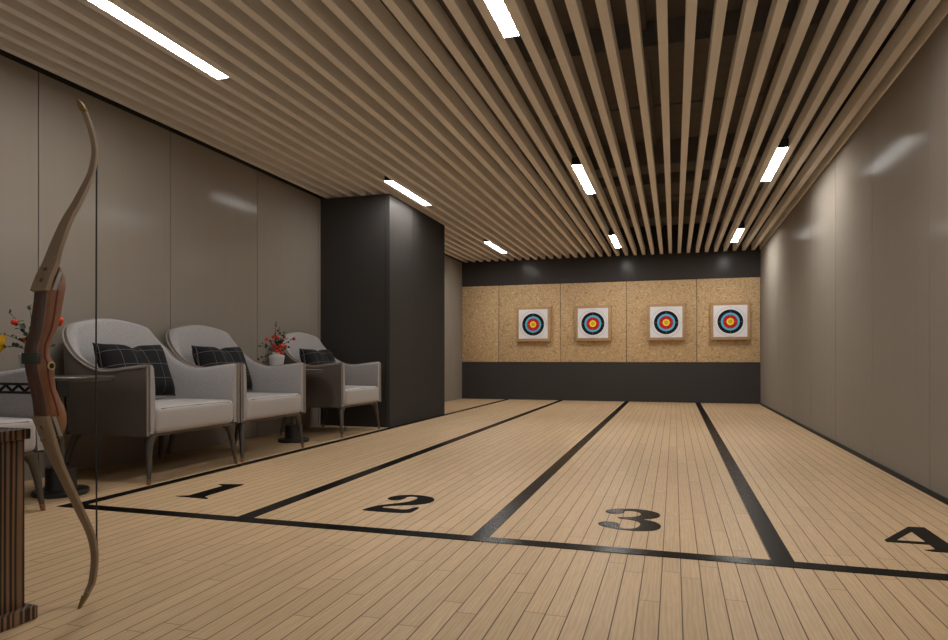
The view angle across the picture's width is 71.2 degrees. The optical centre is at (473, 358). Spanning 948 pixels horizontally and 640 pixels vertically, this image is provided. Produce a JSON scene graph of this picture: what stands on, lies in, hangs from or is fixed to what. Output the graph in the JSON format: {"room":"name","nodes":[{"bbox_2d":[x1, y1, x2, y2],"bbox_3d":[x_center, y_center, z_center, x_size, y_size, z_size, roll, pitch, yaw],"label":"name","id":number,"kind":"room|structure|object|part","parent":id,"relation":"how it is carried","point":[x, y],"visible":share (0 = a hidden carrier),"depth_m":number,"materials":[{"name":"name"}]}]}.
{"room":"sports facility","nodes":[
{"label":"sports facility","id":0,"kind":"room"},
{"bbox_2d":[0,55,461,480],"bbox_3d":[-2.385,-0.799,5.915,0.078,3.159,14.781,0,0,17],"label":"wall","id":1,"kind":"structure","parent":0,"point":[189,233],"depth_m":5.22,"materials":[{"name":"grey paint"}]},
{"bbox_2d":[0,49,461,262],"bbox_3d":[-2.345,-1.914,5.903,0.006,0.104,14.625,0,0,17],"label":"trim","id":2,"kind":"structure","parent":1,"relation":"attached to","point":[2,52],"depth_m":5.12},
{"bbox_2d":[321,194,444,426],"bbox_3d":[-1.103,-0.541,8.506,0.878,2.643,1.872,0,0,17],"label":"pillar","id":3,"kind":"structure","parent":0,"point":[383,258],"depth_m":7.68,"materials":[{"name":"black paint"}]},
{"bbox_2d":[0,399,947,639],"bbox_3d":[0.230,0.819,5.145,5.530,0.078,14.820,0,0,17],"label":"floor","id":4,"kind":"structure","parent":0,"point":[160,577],"depth_m":2.85,"materials":[{"name":"brown wood"}]},
{"bbox_2d":[0,427,36,632],"bbox_3d":[-1.698,0.494,1.750,0.604,0.571,0.683,0,0,17],"label":"plinth","id":5,"kind":"object","parent":4,"relation":"on","point":[14,612],"visible":1,"depth_m":1.94,"materials":[{"name":"brown wood"}]},
{"bbox_2d":[0,367,45,510],"bbox_3d":[-2.695,0.247,3.100,0.808,1.065,0.904,0,0,17],"label":"armchair","id":6,"kind":"object","parent":4,"relation":"on","point":[16,410],"visible":0.62,"depth_m":3.38,"materials":[{"name":"grey fabric"}]},
{"bbox_2d":[0,417,35,452],"bbox_3d":[-2.628,0.381,3.079,0.668,0.182,0.772,0,0,17],"label":"seat cushion","id":7,"kind":"object","parent":6,"relation":"on","point":[10,422],"depth_m":3.30,"materials":[{"name":"white fabric"}]},
{"bbox_3d":[-2.690,0.094,3.098,0.757,0.748,0.847,0,0,17],"label":"backrest","id":8,"kind":"part","parent":6,"relation":"part of","materials":[{"name":"grey fabric"}]},
{"bbox_3d":[-2.660,0.480,3.089,0.663,0.020,0.827,0,0,17],"label":"seat frame","id":9,"kind":"part","parent":6,"relation":"part of","materials":[{"name":"beige leather"}]},
{"bbox_3d":[-2.264,0.615,3.366,0.102,0.260,0.105,0,0,17],"label":"leg","id":10,"kind":"part","parent":6,"relation":"part of","materials":[{"name":"wood"}]},
{"bbox_2d":[0,381,69,396],"bbox_3d":[-1.562,0.417,2.159,0.659,0.725,0.156,0,0,17],"label":"stand","id":11,"kind":"object","parent":4,"relation":"on","point":[62,387],"visible":0.6,"depth_m":2.07,"materials":[{"name":"black metal"}]},
{"bbox_2d":[21,99,98,608],"bbox_3d":[-1.264,-0.013,2.038,0.065,1.585,0.223,0,0,17],"label":"bow","id":12,"kind":"object","parent":11,"relation":"attached to","point":[48,286],"visible":1,"depth_m":1.99,"materials":[{"name":"brown wood"}]},
{"bbox_3d":[-1.296,-0.001,1.936,0.063,0.033,0.011,0,0,17],"label":"grip plate","id":13,"kind":"part","parent":12,"relation":"part of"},
{"bbox_2d":[31,375,114,498],"bbox_3d":[-2.380,0.442,3.815,0.546,0.677,0.546,0,0,17],"label":"side table","id":14,"kind":"object","parent":4,"relation":"on","point":[53,489],"visible":0.48,"depth_m":3.75,"materials":[{"name":"brown metal"}]},
{"bbox_2d":[0,305,63,367],"bbox_3d":[-2.602,-0.106,3.861,0.487,0.418,0.146,0,0,2],"label":"flowers","id":15,"kind":"object","parent":14,"relation":"on","point":[15,322],"visible":0.42,"depth_m":3.86,"materials":[{"name":"red plant"}]},
{"bbox_3d":[-2.380,0.380,3.815,0.078,0.488,0.078,0,0,17],"label":"stem","id":16,"kind":"part","parent":14,"relation":"part of","materials":[{"name":"grey metal"}]},
{"bbox_2d":[62,318,239,484],"bbox_3d":[-2.245,0.247,4.602,0.808,1.065,0.904,0,0,17],"label":"armchair","id":17,"kind":"object","parent":4,"relation":"on","point":[128,405],"visible":0.95,"depth_m":4.29,"materials":[{"name":"white fabric"}]},
{"bbox_3d":[-2.603,0.615,4.315,0.153,0.260,0.081,0,0,-8],"label":"leg","id":18,"kind":"part","parent":17,"relation":"part of","materials":[{"name":"grey wood"}]},
{"bbox_2d":[92,343,175,395],"bbox_3d":[-2.330,0.084,4.570,0.246,0.374,0.605,0,0,19],"label":"throw pillow","id":19,"kind":"object","parent":17,"relation":"on","point":[109,356],"visible":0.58,"depth_m":4.57,"materials":[{"name":"black fabric"}]},
{"bbox_3d":[-2.210,0.480,4.591,0.663,0.020,0.827,0,0,17],"label":"seat frame","id":20,"kind":"part","parent":17,"relation":"part of","materials":[{"name":"grey fabric"}]},
{"bbox_3d":[-2.034,0.615,4.141,0.102,0.260,0.105,0,0,17],"label":"leg","id":21,"kind":"part","parent":17,"relation":"part of","materials":[{"name":"grey wood"}]},
{"bbox_3d":[-2.240,0.094,4.600,0.757,0.748,0.847,0,0,17],"label":"backrest","id":22,"kind":"part","parent":17,"relation":"part of","materials":[{"name":"grey fabric"}]},
{"bbox_3d":[-2.385,0.615,5.039,0.153,0.260,0.081,0,0,42],"label":"leg","id":23,"kind":"part","parent":17,"relation":"part of","materials":[{"name":"grey wood"}]},
{"bbox_2d":[154,398,232,432],"bbox_3d":[-2.178,0.381,4.581,0.668,0.182,0.772,0,0,17],"label":"seat cushion","id":24,"kind":"object","parent":17,"relation":"on","point":[171,415],"depth_m":4.46,"materials":[{"name":"white fabric"}]},
{"bbox_3d":[-1.814,0.615,4.868,0.102,0.260,0.105,0,0,17],"label":"leg","id":25,"kind":"part","parent":17,"relation":"part of","materials":[{"name":"brown wood"}]},
{"bbox_2d":[178,484,243,498],"bbox_3d":[-1.528,0.779,3.905,0.217,0.002,0.420,0,0,17],"label":"lane number","id":26,"kind":"object","parent":4,"relation":"on","point":[223,487],"visible":1,"depth_m":3.87,"materials":[{"name":"black paint"}]},
{"bbox_2d":[165,325,305,462],"bbox_3d":[-1.980,0.247,5.492,0.808,1.065,0.904,0,0,17],"label":"armchair","id":27,"kind":"object","parent":4,"relation":"on","point":[278,391],"visible":0.6,"depth_m":5.54,"materials":[{"name":"grey fabric"}]},
{"bbox_3d":[-2.338,0.615,5.205,0.153,0.260,0.081,0,0,-8],"label":"leg","id":28,"kind":"part","parent":27,"relation":"part of","materials":[{"name":"grey wood"}]},
{"bbox_2d":[191,345,252,389],"bbox_3d":[-2.065,0.084,5.460,0.246,0.374,0.605,0,0,19],"label":"throw pillow","id":29,"kind":"object","parent":27,"relation":"on","point":[202,356],"visible":0.51,"depth_m":5.33,"materials":[{"name":"black fabric"}]},
{"bbox_3d":[-2.120,0.615,5.928,0.153,0.260,0.081,0,0,42],"label":"leg","id":30,"kind":"part","parent":27,"relation":"part of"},
{"bbox_3d":[-1.976,0.094,5.490,0.757,0.748,0.847,0,0,17],"label":"backrest","id":31,"kind":"part","parent":27,"relation":"part of","materials":[{"name":"grey fabric"}]},
{"bbox_3d":[-1.769,0.615,5.031,0.102,0.260,0.105,0,0,17],"label":"leg","id":32,"kind":"part","parent":27,"relation":"part of","materials":[{"name":"grey wood"}]},
{"bbox_3d":[-1.946,0.480,5.481,0.663,0.020,0.827,0,0,17],"label":"seat frame","id":33,"kind":"part","parent":27,"relation":"part of","materials":[{"name":"white fabric"}]},
{"bbox_2d":[246,392,300,419],"bbox_3d":[-1.913,0.381,5.471,0.668,0.182,0.772,0,0,17],"label":"seat cushion","id":34,"kind":"object","parent":27,"relation":"on","point":[259,405],"depth_m":5.35,"materials":[{"name":"white fabric"}]},
{"bbox_3d":[-1.550,0.615,5.758,0.102,0.260,0.105,0,0,17],"label":"leg","id":35,"kind":"part","parent":27,"relation":"part of","materials":[{"name":"brown wood"}]},
{"bbox_2d":[82,399,508,503],"bbox_3d":[-0.729,0.779,8.090,0.076,0.002,9.500,0,0,17],"label":"lane line","id":36,"kind":"object","parent":4,"relation":"on","point":[372,432],"visible":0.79,"depth_m":4.86,"materials":[{"name":"black paint"}]},
{"bbox_2d":[278,369,322,442],"bbox_3d":[-1.697,0.442,6.224,0.546,0.677,0.546,0,0,17],"label":"side table","id":37,"kind":"object","parent":4,"relation":"on","point":[291,430],"visible":0.55,"depth_m":6.15,"materials":[{"name":"brown metal"}]},
{"bbox_2d":[257,322,295,365],"bbox_3d":[-1.880,-0.123,6.285,0.363,0.452,0.146,0,0,-10],"label":"vase","id":38,"kind":"object","parent":37,"relation":"on","point":[277,357],"visible":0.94,"depth_m":6.26,"materials":[{"name":"white ceramic"}]},
{"bbox_2d":[279,332,380,437],"bbox_3d":[-1.531,0.247,7.006,0.808,1.065,0.904,0,0,17],"label":"armchair","id":39,"kind":"object","parent":4,"relation":"on","point":[341,385],"visible":0.79,"depth_m":6.71,"materials":[{"name":"grey fabric"}]},
{"bbox_3d":[-1.889,0.615,6.719,0.153,0.260,0.081,0,0,-8],"label":"leg","id":40,"kind":"part","parent":39,"relation":"part of","materials":[{"name":"grey wood"}]},
{"bbox_2d":[299,348,335,364],"bbox_3d":[-1.616,0.084,6.974,0.246,0.374,0.605,0,0,19],"label":"throw pillow","id":41,"kind":"object","parent":39,"relation":"on","point":[307,356],"visible":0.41,"depth_m":6.79,"materials":[{"name":"black fabric"}]},
{"bbox_3d":[-1.670,0.615,7.442,0.153,0.260,0.081,0,0,42],"label":"leg","id":42,"kind":"part","parent":39,"relation":"part of","materials":[{"name":"black wood"}]},
{"bbox_3d":[-1.526,0.094,7.004,0.757,0.748,0.847,0,0,17],"label":"backrest","id":43,"kind":"part","parent":39,"relation":"part of","materials":[{"name":"grey fabric"}]},
{"bbox_3d":[-1.320,0.615,6.545,0.102,0.260,0.105,0,0,17],"label":"leg","id":44,"kind":"part","parent":39,"relation":"part of","materials":[{"name":"grey wood"}]},
{"bbox_3d":[-1.496,0.480,6.995,0.663,0.020,0.827,0,0,17],"label":"seat frame","id":45,"kind":"part","parent":39,"relation":"part of","materials":[{"name":"beige leather"}]},
{"bbox_2d":[344,385,377,405],"bbox_3d":[-1.464,0.381,6.985,0.668,0.182,0.772,0,0,17],"label":"seat cushion","id":46,"kind":"object","parent":39,"relation":"on","point":[354,395],"depth_m":6.86,"materials":[{"name":"white fabric"}]},
{"bbox_3d":[-1.100,0.615,7.272,0.102,0.260,0.105,0,0,17],"label":"leg","id":47,"kind":"part","parent":39,"relation":"part of","materials":[{"name":"brown wood"}]},
{"bbox_2d":[363,495,433,512],"bbox_3d":[-0.382,0.779,3.563,0.278,0.002,0.431,0,0,17],"label":"lane number","id":48,"kind":"object","parent":4,"relation":"on","point":[420,499],"visible":1,"depth_m":3.53,"materials":[{"name":"black paint"}]},
{"bbox_2d":[238,400,562,517],"bbox_3d":[0.252,0.779,7.793,0.086,0.002,9.500,0,0,17],"label":"lane line","id":49,"kind":"object","parent":4,"relation":"on","point":[266,509],"visible":1,"depth_m":4.44,"materials":[{"name":"black paint"}]},
{"bbox_2d":[57,503,947,580],"bbox_3d":[-0.025,0.779,2.872,4.516,0.002,0.080,0,0,17],"label":"shooting line","id":50,"kind":"object","parent":4,"relation":"on","point":[717,558],"visible":1,"depth_m":2.75,"materials":[{"name":"black paint"}]},
{"bbox_2d":[472,401,628,536],"bbox_3d":[1.402,0.779,7.446,0.078,0.002,9.500,0,0,17],"label":"lane line","id":51,"kind":"object","parent":4,"relation":"on","point":[495,522],"visible":1,"depth_m":3.99,"materials":[{"name":"black paint"}]},
{"bbox_2d":[598,508,660,530],"bbox_3d":[0.761,0.779,3.214,0.285,0.002,0.443,0,0,17],"label":"lane number","id":52,"kind":"object","parent":4,"relation":"on","point":[645,525],"visible":1,"depth_m":3.16,"materials":[{"name":"black paint"}]},
{"bbox_2d":[696,403,794,561],"bbox_3d":[2.563,0.779,7.095,0.082,0.002,9.500,0,0,17],"label":"lane line","id":53,"kind":"object","parent":4,"relation":"on","point":[774,545],"visible":1,"depth_m":3.53,"materials":[{"name":"black paint"}]},
{"bbox_2d":[885,527,947,552],"bbox_3d":[1.920,0.779,2.873,0.286,0.002,0.427,0,0,17],"label":"lane number","id":54,"kind":"object","parent":4,"relation":"on","point":[939,545],"visible":1,"depth_m":2.84,"materials":[{"name":"black paint"}]},
{"bbox_2d":[462,220,760,361],"bbox_3d":[2.358,-0.799,12.186,5.530,3.159,0.078,0,0,17],"label":"wall","id":55,"kind":"structure","parent":0,"point":[664,230],"depth_m":11.82,"materials":[{"name":"black paint"}]},
{"bbox_2d":[0,36,467,262],"bbox_3d":[-2.254,-1.920,5.875,0.055,0.109,14.625,0,0,17],"label":"ceiling slat","id":56,"kind":"object","parent":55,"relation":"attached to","point":[6,45],"visible":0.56,"depth_m":5.01,"materials":[{"name":"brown wood"}]},
{"bbox_2d":[0,23,475,261],"bbox_3d":[-2.109,-1.920,5.832,0.055,0.109,14.625,0,0,17],"label":"ceiling slat","id":57,"kind":"object","parent":55,"relation":"attached to","point":[6,32],"visible":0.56,"depth_m":4.88,"materials":[{"name":"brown wood"}]},
{"bbox_2d":[0,8,482,261],"bbox_3d":[-1.964,-1.920,5.788,0.055,0.109,14.625,0,0,17],"label":"ceiling slat","id":58,"kind":"object","parent":55,"relation":"attached to","point":[8,19],"visible":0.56,"depth_m":4.66,"materials":[{"name":"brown wood"}]},
{"bbox_2d":[0,0,490,261],"bbox_3d":[-1.818,-1.920,5.744,0.055,0.109,14.625,0,0,17],"label":"ceiling slat","id":59,"kind":"object","parent":55,"relation":"attached to","point":[14,7],"visible":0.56,"depth_m":4.57,"materials":[{"name":"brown wood"}]},
{"bbox_2d":[17,0,497,260],"bbox_3d":[-1.673,-1.920,5.700,0.055,0.109,14.625,0,0,17],"label":"ceiling slat","id":60,"kind":"object","parent":55,"relation":"attached to","point":[46,8],"visible":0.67,"depth_m":4.57,"materials":[{"name":"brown wood"}]},
{"bbox_2d":[47,0,505,260],"bbox_3d":[-1.528,-1.920,5.656,0.055,0.109,14.625,0,0,17],"label":"ceiling slat","id":61,"kind":"object","parent":55,"relation":"attached to","point":[76,8],"visible":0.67,"depth_m":4.69,"materials":[{"name":"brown wood"}]},
{"bbox_2d":[78,0,513,260],"bbox_3d":[-1.382,-1.920,5.612,0.055,0.109,14.625,0,0,17],"label":"ceiling slat","id":62,"kind":"object","parent":55,"relation":"attached to","point":[229,84],"visible":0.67,"depth_m":5.20,"materials":[{"name":"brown wood"}]},
{"bbox_2d":[90,0,228,78],"bbox_3d":[-1.841,-1.907,3.858,0.094,0.078,1.166,0,0,17],"label":"ceiling lamp","id":63,"kind":"object","parent":62,"relation":"attached to","point":[107,5],"visible":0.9,"depth_m":3.84,"materials":[{"name":"glowing white plastic diffuser"}]},
{"bbox_2d":[385,176,430,205],"bbox_3d":[-0.735,-1.907,7.521,0.094,0.078,1.166,0,0,17],"label":"ceiling lamp","id":64,"kind":"object","parent":62,"relation":"attached to","point":[389,181],"visible":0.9,"depth_m":7.41,"materials":[{"name":"white plastic"}]},
{"bbox_2d":[484,239,505,252],"bbox_3d":[0.371,-1.907,11.179,0.094,0.078,1.166,0,0,17],"label":"ceiling lamp","id":65,"kind":"object","parent":62,"relation":"attached to","point":[485,240],"visible":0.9,"depth_m":11.05,"materials":[{"name":"white plastic"}]},
{"bbox_2d":[108,0,521,259],"bbox_3d":[-1.237,-1.920,5.568,0.055,0.109,14.625,0,0,17],"label":"ceiling slat","id":66,"kind":"object","parent":55,"relation":"attached to","point":[137,9],"visible":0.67,"depth_m":4.75,"materials":[{"name":"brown wood"}]},
{"bbox_2d":[139,0,528,259],"bbox_3d":[-1.092,-1.920,5.524,0.055,0.109,14.625,0,0,17],"label":"ceiling slat","id":67,"kind":"object","parent":55,"relation":"attached to","point":[166,9],"visible":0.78,"depth_m":4.73,"materials":[{"name":"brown wood"}]},
{"bbox_2d":[169,0,536,259],"bbox_3d":[-0.947,-1.920,5.480,0.055,0.109,14.625,0,0,17],"label":"ceiling slat","id":68,"kind":"object","parent":55,"relation":"attached to","point":[199,11],"visible":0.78,"depth_m":4.75,"materials":[{"name":"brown wood"}]},
{"bbox_2d":[199,0,544,258],"bbox_3d":[-0.801,-1.920,5.436,0.055,0.109,14.625,0,0,17],"label":"ceiling slat","id":69,"kind":"object","parent":55,"relation":"attached to","point":[226,9],"visible":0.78,"depth_m":4.75,"materials":[{"name":"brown wood"}]},
{"bbox_2d":[230,0,552,258],"bbox_3d":[-0.656,-1.920,5.393,0.055,0.109,14.625,0,0,17],"label":"ceiling slat","id":70,"kind":"object","parent":55,"relation":"attached to","point":[257,10],"visible":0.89,"depth_m":4.75,"materials":[{"name":"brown wood"}]},
{"bbox_2d":[260,0,560,258],"bbox_3d":[-0.511,-1.920,5.349,0.055,0.109,14.625,0,0,17],"label":"ceiling slat","id":71,"kind":"object","parent":55,"relation":"attached to","point":[286,10],"visible":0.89,"depth_m":4.76,"materials":[{"name":"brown wood"}]},
{"bbox_2d":[291,0,569,257],"bbox_3d":[-0.365,-1.920,5.305,0.055,0.109,14.625,0,0,17],"label":"ceiling slat","id":72,"kind":"object","parent":55,"relation":"attached to","point":[317,11],"visible":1,"depth_m":4.78,"materials":[{"name":"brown wood"}]},
{"bbox_2d":[321,0,577,257],"bbox_3d":[-0.220,-1.920,5.261,0.055,0.109,14.625,0,0,17],"label":"ceiling slat","id":73,"kind":"object","parent":55,"relation":"attached to","point":[346,11],"visible":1,"depth_m":4.75,"materials":[{"name":"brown wood"}]},
{"bbox_2d":[352,0,585,256],"bbox_3d":[-0.075,-1.920,5.217,0.055,0.109,14.625,0,0,17],"label":"ceiling slat","id":74,"kind":"object","parent":55,"relation":"attached to","point":[375,11],"visible":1,"depth_m":4.76,"materials":[{"name":"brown wood"}]},
{"bbox_2d":[462,286,498,361],"bbox_3d":[0.120,-0.665,12.804,0.724,1.459,0.032,0,0,17],"label":"panel","id":75,"kind":"object","parent":55,"relation":"attached to","point":[480,304],"visible":1,"depth_m":12.79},
{"bbox_2d":[382,0,593,256],"bbox_3d":[0.071,-1.920,5.173,0.055,0.109,14.625,0,0,17],"label":"ceiling slat","id":76,"kind":"object","parent":55,"relation":"attached to","point":[406,14],"visible":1,"depth_m":4.76,"materials":[{"name":"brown wood"}]},
{"bbox_2d":[412,0,602,256],"bbox_3d":[0.216,-1.920,5.129,0.055,0.109,14.625,0,0,17],"label":"ceiling slat","id":77,"kind":"object","parent":55,"relation":"attached to","point":[431,10],"visible":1,"depth_m":4.76,"materials":[{"name":"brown wood"}]},
{"bbox_2d":[443,0,610,255],"bbox_3d":[0.361,-1.920,5.085,0.055,0.109,14.625,0,0,17],"label":"ceiling slat","id":78,"kind":"object","parent":55,"relation":"attached to","point":[461,11],"visible":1,"depth_m":4.75,"materials":[{"name":"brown wood"}]},
{"bbox_2d":[499,284,559,361],"bbox_3d":[1.042,-0.665,12.525,1.184,1.459,0.032,0,0,17],"label":"panel","id":79,"kind":"object","parent":55,"relation":"attached to","point":[511,297],"visible":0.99,"depth_m":12.52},
{"bbox_2d":[516,306,550,341],"bbox_3d":[1.120,-0.642,12.432,0.655,0.650,0.102,0,0,17],"label":"target","id":80,"kind":"object","parent":79,"relation":"attached to","point":[533,324],"visible":1,"depth_m":12.38,"materials":[{"name":"paper"}]},
{"bbox_2d":[473,0,619,255],"bbox_3d":[0.506,-1.920,5.041,0.055,0.109,14.625,0,0,17],"label":"ceiling slat","id":81,"kind":"object","parent":55,"relation":"attached to","point":[508,46],"visible":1,"depth_m":4.82,"materials":[{"name":"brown wood"}]},
{"bbox_2d":[504,0,627,255],"bbox_3d":[0.652,-1.920,4.997,0.055,0.109,14.625,0,0,17],"label":"ceiling slat","id":82,"kind":"object","parent":55,"relation":"attached to","point":[518,11],"visible":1,"depth_m":4.73,"materials":[{"name":"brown wood"}]},
{"bbox_2d":[485,0,519,37],"bbox_3d":[0.052,-1.907,3.286,0.094,0.078,1.166,0,0,17],"label":"ceiling lamp","id":83,"kind":"object","parent":82,"relation":"attached to","point":[499,10],"visible":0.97,"depth_m":3.63,"materials":[{"name":"white plastic"}]},
{"bbox_2d":[572,157,594,193],"bbox_3d":[1.159,-1.907,6.949,0.094,0.078,1.166,0,0,17],"label":"ceiling lamp","id":84,"kind":"object","parent":82,"relation":"attached to","point":[576,164],"visible":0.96,"depth_m":6.76,"materials":[{"name":"white plastic"}]},
{"bbox_2d":[609,230,620,247],"bbox_3d":[2.264,-1.907,10.607,0.094,0.078,1.166,0,0,17],"label":"ceiling lamp","id":85,"kind":"object","parent":82,"relation":"attached to","point":[612,235],"visible":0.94,"depth_m":10.40,"materials":[{"name":"white plastic"}]},
{"bbox_2d":[610,235,620,247],"bbox_3d":[2.264,-1.874,10.607,0.087,0.009,1.160,0,0,17],"label":"diffuser","id":86,"kind":"object","parent":85,"relation":"attached to","point":[613,237],"depth_m":10.57,"materials":[{"name":"white plastic"}]},
{"bbox_2d":[534,0,636,254],"bbox_3d":[0.797,-1.920,4.954,0.055,0.109,14.625,0,0,17],"label":"ceiling slat","id":87,"kind":"object","parent":55,"relation":"attached to","point":[546,8],"visible":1,"depth_m":4.73,"materials":[{"name":"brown wood"}]},
{"bbox_2d":[561,282,625,361],"bbox_3d":[2.189,-0.665,12.179,1.194,1.459,0.032,0,0,17],"label":"panel","id":88,"kind":"object","parent":55,"relation":"attached to","point":[613,294],"visible":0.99,"depth_m":12.16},
{"bbox_2d":[575,305,611,340],"bbox_3d":[2.180,-0.642,12.112,0.655,0.650,0.102,0,0,17],"label":"target","id":89,"kind":"object","parent":88,"relation":"attached to","point":[592,323],"visible":1,"depth_m":12.06,"materials":[{"name":"paper"}]},
{"bbox_2d":[565,0,645,254],"bbox_3d":[0.942,-1.920,4.910,0.055,0.109,14.625,0,0,17],"label":"ceiling slat","id":90,"kind":"object","parent":55,"relation":"attached to","point":[574,7],"visible":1,"depth_m":4.73,"materials":[{"name":"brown wood"}]},
{"bbox_2d":[462,362,759,403],"bbox_3d":[2.343,0.424,12.138,5.374,0.712,0.023,0,0,17],"label":"wall panel","id":91,"kind":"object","parent":55,"relation":"attached to","point":[681,382],"depth_m":12.06,"materials":[{"name":"black paint"}]},
{"bbox_2d":[462,250,759,286],"bbox_3d":[2.343,-1.631,12.138,5.374,0.467,0.023,0,0,17],"label":"wall panel","id":92,"kind":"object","parent":55,"relation":"attached to","point":[745,263],"depth_m":12.06,"materials":[{"name":"black paint"}]},
{"bbox_2d":[595,0,653,254],"bbox_3d":[1.088,-1.920,4.866,0.055,0.109,14.625,0,0,17],"label":"ceiling slat","id":93,"kind":"object","parent":55,"relation":"attached to","point":[604,10],"visible":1,"depth_m":4.71,"materials":[{"name":"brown wood"}]},
{"bbox_2d":[626,0,662,253],"bbox_3d":[1.233,-1.920,4.822,0.055,0.109,14.625,0,0,17],"label":"ceiling slat","id":94,"kind":"object","parent":55,"relation":"attached to","point":[633,11],"visible":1,"depth_m":4.70,"materials":[{"name":"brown wood"}]},
{"bbox_2d":[627,279,696,361],"bbox_3d":[3.344,-0.665,11.830,1.199,1.459,0.032,0,0,17],"label":"panel","id":95,"kind":"object","parent":55,"relation":"attached to","point":[640,294],"visible":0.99,"depth_m":11.83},
{"bbox_2d":[647,303,685,340],"bbox_3d":[3.409,-0.642,11.741,0.655,0.650,0.102,0,0,17],"label":"target","id":96,"kind":"object","parent":95,"relation":"attached to","point":[665,322],"visible":1,"depth_m":11.69,"materials":[{"name":"paper"}]},
{"bbox_2d":[656,0,671,253],"bbox_3d":[1.378,-1.920,4.778,0.055,0.109,14.625,0,0,17],"label":"ceiling slat","id":97,"kind":"object","parent":55,"relation":"attached to","point":[661,5],"visible":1,"depth_m":4.68,"materials":[{"name":"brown wood"}]},
{"bbox_2d":[697,277,759,361],"bbox_3d":[4.418,-0.665,11.506,1.026,1.459,0.032,0,0,17],"label":"panel","id":98,"kind":"object","parent":55,"relation":"attached to","point":[720,290],"visible":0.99,"depth_m":11.49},
{"bbox_2d":[710,302,750,339],"bbox_3d":[4.422,-0.642,11.434,0.655,0.650,0.102,0,0,17],"label":"target","id":99,"kind":"object","parent":98,"relation":"attached to","point":[728,320],"visible":1,"depth_m":11.38,"materials":[{"name":"paper"}]},
{"bbox_2d":[351,0,906,232],"bbox_3d":[0.230,-2.285,5.145,5.530,0.343,14.820,0,0,17],"label":"ceiling","id":100,"kind":"structure","parent":0,"point":[676,8],"depth_m":5.81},
{"bbox_2d":[678,0,696,252],"bbox_3d":[1.524,-1.920,4.734,0.055,0.109,14.625,0,0,17],"label":"ceiling slat","id":101,"kind":"object","parent":100,"relation":"attached to","point":[691,5],"visible":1,"depth_m":4.68,"materials":[{"name":"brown wood"}]},
{"bbox_2d":[687,0,727,252],"bbox_3d":[1.669,-1.920,4.690,0.055,0.109,14.625,0,0,17],"label":"ceiling slat","id":102,"kind":"object","parent":100,"relation":"attached to","point":[720,6],"visible":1,"depth_m":4.69,"materials":[{"name":"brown wood"}]},
{"bbox_2d":[696,0,757,252],"bbox_3d":[1.814,-1.920,4.646,0.055,0.109,14.625,0,0,17],"label":"ceiling slat","id":103,"kind":"object","parent":100,"relation":"attached to","point":[748,10],"visible":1,"depth_m":4.71,"materials":[{"name":"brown wood"}]},
{"bbox_2d":[705,0,788,251],"bbox_3d":[1.960,-1.920,4.603,0.055,0.109,14.625,0,0,17],"label":"ceiling slat","id":104,"kind":"object","parent":100,"relation":"attached to","point":[777,10],"visible":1,"depth_m":4.71,"materials":[{"name":"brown wood"}]},
{"bbox_2d":[714,0,818,251],"bbox_3d":[2.105,-1.920,4.559,0.055,0.109,14.625,0,0,17],"label":"ceiling slat","id":105,"kind":"object","parent":100,"relation":"attached to","point":[806,9],"visible":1,"depth_m":4.71,"materials":[{"name":"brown wood"}]},
{"bbox_2d":[723,0,849,250],"bbox_3d":[2.250,-1.920,4.515,0.055,0.109,14.625,0,0,17],"label":"ceiling slat","id":106,"kind":"object","parent":100,"relation":"attached to","point":[835,9],"visible":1,"depth_m":4.71,"materials":[{"name":"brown wood"}]},
{"bbox_2d":[733,0,879,250],"bbox_3d":[2.395,-1.920,4.471,0.055,0.109,14.625,0,0,17],"label":"ceiling slat","id":107,"kind":"object","parent":100,"relation":"attached to","point":[863,10],"visible":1,"depth_m":4.57,"materials":[{"name":"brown wood"}]},
{"bbox_2d":[731,223,744,241],"bbox_3d":[4.011,-1.907,10.080,0.094,0.078,1.166,0,0,17],"label":"ceiling lamp","id":108,"kind":"object","parent":107,"relation":"attached to","point":[741,227],"visible":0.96,"depth_m":9.82,"materials":[{"name":"white plastic"}]},
{"bbox_2d":[732,229,743,241],"bbox_3d":[4.011,-1.874,10.080,0.087,0.009,1.160,0,0,17],"label":"diffuser","id":109,"kind":"object","parent":108,"relation":"attached to","point":[738,233],"depth_m":10.06,"materials":[{"name":"white plastic"}]},
{"bbox_2d":[761,138,788,181],"bbox_3d":[2.905,-1.907,6.421,0.094,0.078,1.166,0,0,17],"label":"ceiling lamp","id":110,"kind":"object","parent":107,"relation":"attached to","point":[783,145],"visible":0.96,"depth_m":6.22,"materials":[{"name":"white plastic"}]},
{"bbox_2d":[742,0,909,250],"bbox_3d":[2.541,-1.920,4.427,0.055,0.109,14.625,0,0,17],"label":"ceiling slat","id":111,"kind":"object","parent":100,"relation":"attached to","point":[892,10],"visible":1,"depth_m":4.73,"materials":[{"name":"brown wood"}]},
{"bbox_2d":[751,0,940,249],"bbox_3d":[2.686,-1.920,4.383,0.055,0.109,14.625,0,0,17],"label":"ceiling slat","id":112,"kind":"object","parent":100,"relation":"attached to","point":[920,10],"visible":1,"depth_m":4.71,"materials":[{"name":"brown wood"}]},
{"bbox_2d":[760,0,947,498],"bbox_3d":[2.834,-0.799,4.338,0.078,3.159,14.781,0,0,17],"label":"wall","id":113,"kind":"structure","parent":0,"point":[854,278],"depth_m":4.85,"materials":[{"name":"grey paint"}]},
{"bbox_2d":[759,403,947,504],"bbox_3d":[2.784,0.770,4.354,0.028,0.020,14.625,0,0,17],"label":"baseboard","id":114,"kind":"structure","parent":113,"relation":"attached to","point":[927,491],"depth_m":4.75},
{"bbox_2d":[760,0,947,248],"bbox_3d":[2.789,-1.918,4.352,0.016,0.097,14.625,0,0,17],"label":"trim","id":115,"kind":"structure","parent":113,"relation":"attached to","point":[941,10],"depth_m":4.81,"materials":[{"name":"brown wood"}]}
]}

